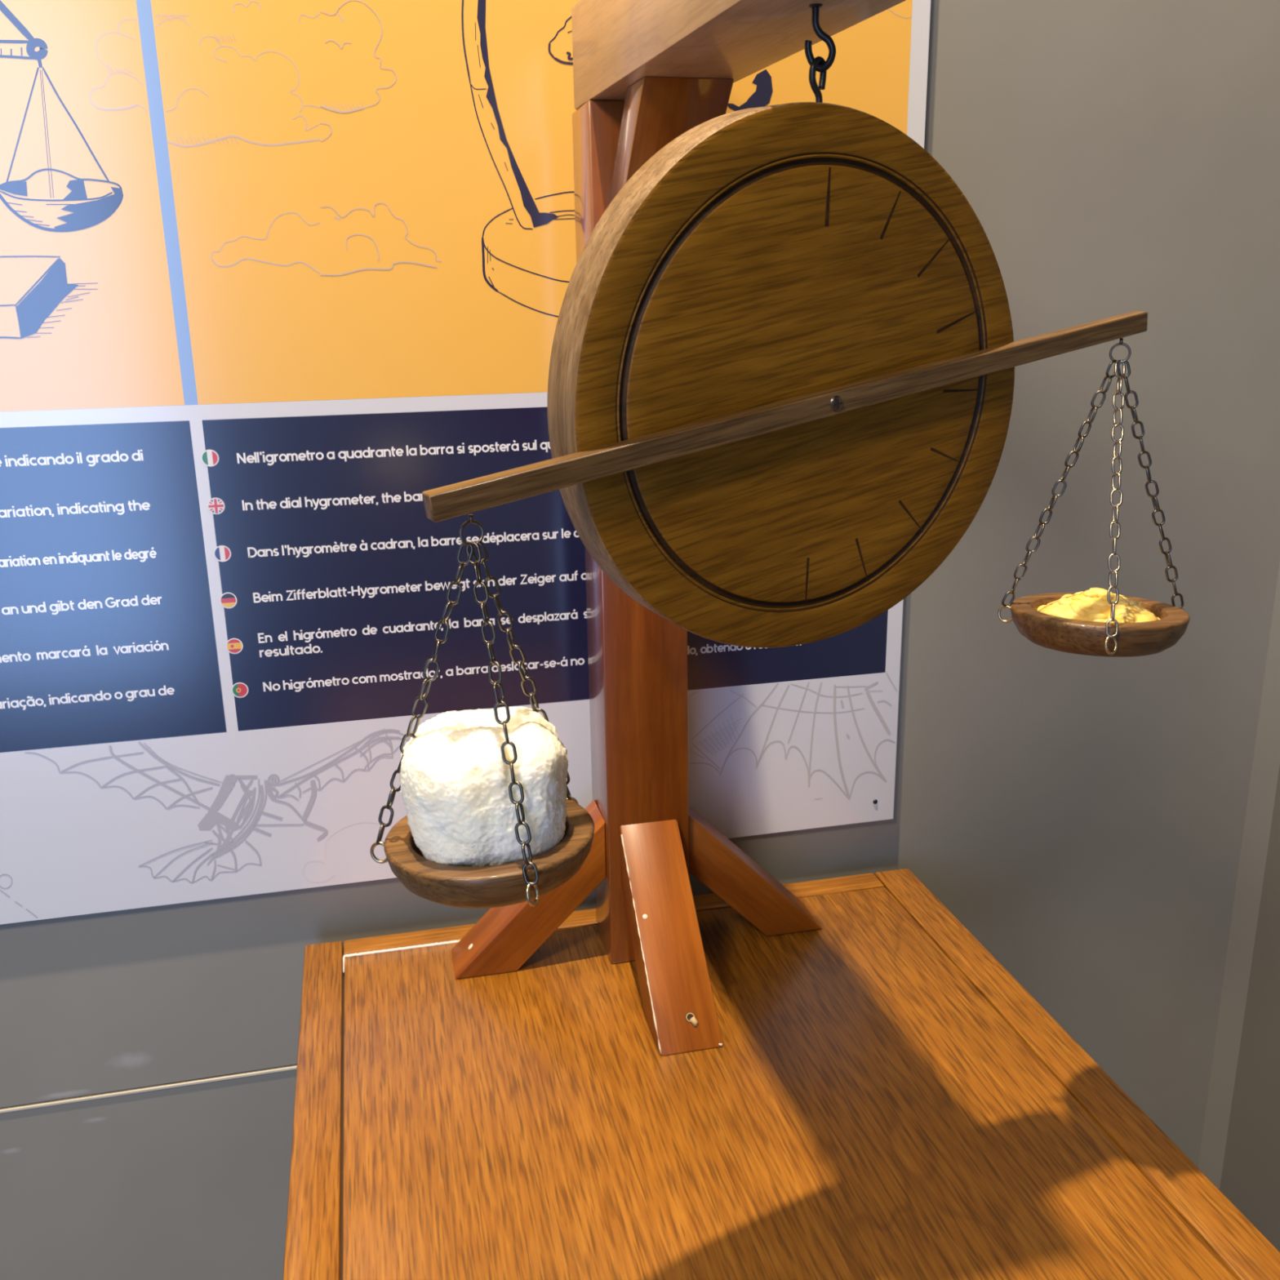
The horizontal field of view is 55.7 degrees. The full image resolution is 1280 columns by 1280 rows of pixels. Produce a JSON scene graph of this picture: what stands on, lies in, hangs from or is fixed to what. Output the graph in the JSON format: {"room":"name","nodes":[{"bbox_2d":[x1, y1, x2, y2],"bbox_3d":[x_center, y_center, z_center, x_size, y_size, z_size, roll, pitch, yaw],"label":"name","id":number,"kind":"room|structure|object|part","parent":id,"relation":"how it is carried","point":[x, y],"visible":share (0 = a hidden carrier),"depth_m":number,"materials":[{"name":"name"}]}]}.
{"room":"museum","nodes":[
{"label":"museum","id":0,"kind":"room"},
{"bbox_2d":[0,0,1279,1279],"bbox_3d":[-1.070,-0.555,0.979,3.820,3.400,0.110,-5,17,-12],"label":"wall","id":1,"kind":"structure","parent":0,"point":[1082,817],"depth_m":1.40,"materials":[{"name":"grey paint"}]},
{"bbox_2d":[0,1063,297,1113],"bbox_3d":[-1.440,0.571,1.163,3.000,0.004,0.016,-5,17,-12],"label":"trim","id":2,"kind":"structure","parent":1,"relation":"attached to","point":[187,1082],"depth_m":1.35,"materials":[{"name":"beige"}]},
{"bbox_2d":[0,0,931,924],"bbox_3d":[-0.432,-0.354,1.125,1.492,1.310,0.012,-5,17,-12],"label":"information panel","id":3,"kind":"object","parent":1,"relation":"attached to","point":[277,277],"visible":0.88,"depth_m":1.19,"materials":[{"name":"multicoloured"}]},
{"bbox_2d":[1198,562,1279,1189],"bbox_3d":[0.795,-0.687,1.319,0.022,3.400,0.022,-5,17,-12],"label":"trim","id":4,"kind":"structure","parent":1,"relation":"attached to","point":[1266,757],"depth_m":1.63,"materials":[{"name":"grey"}]},
{"bbox_2d":[1219,765,1279,1252],"bbox_3d":[1.199,-0.279,-0.099,0.100,3.400,3.300,-5,17,-12],"label":"wall","id":5,"kind":"structure","parent":0,"point":[1250,1180],"depth_m":1.64,"materials":[{"name":"grey paint"}]},
{"bbox_3d":[-0.521,1.662,-0.487,3.920,0.050,4.300,-5,17,-12],"label":"floor","id":6,"kind":"structure","parent":0,"visible":0},
{"bbox_2d":[283,868,1279,1279],"bbox_3d":[0.088,0.780,1.061,0.700,0.752,0.900,-5,17,-12],"label":"display table","id":7,"kind":"object","parent":6,"relation":"on","point":[882,1098],"visible":0.94,"depth_m":1.01,"materials":[{"name":"brown wood"}]},
{"bbox_2d":[422,0,1147,1055],"bbox_3d":[0.068,-0.053,0.960,0.516,0.909,0.552,-5,17,-12],"label":"dial hygrometer","id":8,"kind":"object","parent":7,"relation":"on","point":[646,73],"depth_m":0.74,"materials":[{"name":"brown wood"}]},
{"bbox_2d":[369,514,594,908],"bbox_3d":[-0.089,0.034,0.669,0.124,0.209,0.119,3,17,14],"label":"weighing pan","id":9,"kind":"object","parent":8,"relation":"hanging from","point":[530,878],"visible":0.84,"depth_m":0.65,"materials":[{"name":"brown wood"}]},
{"bbox_3d":[-0.118,0.032,0.664,0.064,0.172,0.008,-3,16,-5],"label":"chain","id":10,"kind":"part","parent":9,"relation":"part of","materials":[{"name":"grey metal"}]},
{"bbox_2d":[399,706,568,866],"bbox_3d":[-0.087,0.083,0.682,0.093,0.082,0.090,-6,17,-17],"label":"lump","id":11,"kind":"object","parent":9,"relation":"on","point":[455,780],"visible":0.94,"depth_m":0.65,"materials":[{"name":"white fabric"}]},
{"bbox_3d":[-0.085,0.121,0.694,0.119,0.026,0.119,-6,16,-12],"label":"dish","id":12,"kind":"part","parent":9,"relation":"part of","materials":[{"name":"brown wood"}]},
{"bbox_3d":[-0.073,0.038,0.641,0.007,0.173,0.068,-9,18,-26],"label":"chain","id":13,"kind":"part","parent":9,"relation":"part of","materials":[{"name":"grey metal"}]},
{"bbox_3d":[-0.065,0.022,0.689,0.007,0.170,0.066,14,22,41],"label":"chain","id":14,"kind":"part","parent":9,"relation":"part of","materials":[{"name":"grey metal"}]},
{"bbox_3d":[-0.005,-0.075,1.187,0.084,0.826,0.083,-5,17,-12],"label":"post","id":15,"kind":"part","parent":8,"relation":"part of","materials":[{"name":"brown wood"}]},
{"bbox_3d":[0.106,-0.167,0.745,0.517,0.350,0.064,-9,18,-26],"label":"dial","id":16,"kind":"part","parent":8,"relation":"part of","materials":[{"name":"brown wood"}]},
{"bbox_2d":[997,337,1190,657],"bbox_3d":[0.332,-0.101,0.859,0.122,0.219,0.122,-13,20,-35],"label":"weighing pan","id":17,"kind":"object","parent":8,"relation":"hanging from","point":[1116,639],"visible":0.95,"depth_m":0.84,"materials":[{"name":"brown wood"}]},
{"bbox_3d":[0.299,-0.109,0.868,0.067,0.180,0.009,4,17,16],"label":"chain","id":18,"kind":"part","parent":17,"relation":"part of","materials":[{"name":"grey metal"}]},
{"bbox_2d":[1037,587,1160,622],"bbox_3d":[0.334,-0.022,0.880,0.085,0.029,0.090,-5,17,-12],"label":"heap","id":19,"kind":"object","parent":17,"relation":"on","point":[1092,604],"visible":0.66,"depth_m":0.87,"materials":[{"name":"yellow"}]},
{"bbox_3d":[0.334,-0.010,0.885,0.123,0.026,0.123,-3,14,-13],"label":"dish","id":20,"kind":"part","parent":17,"relation":"part of","materials":[{"name":"brown wood"}]},
{"bbox_3d":[0.325,-0.097,0.828,0.009,0.180,0.067,2,17,11],"label":"chain","id":21,"kind":"part","parent":17,"relation":"part of","materials":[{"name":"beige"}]},
{"bbox_3d":[0.364,-0.107,0.863,0.070,0.181,0.008,-4,17,-9],"label":"chain","id":22,"kind":"part","parent":17,"relation":"part of","materials":[{"name":"grey metal"}]}
]}

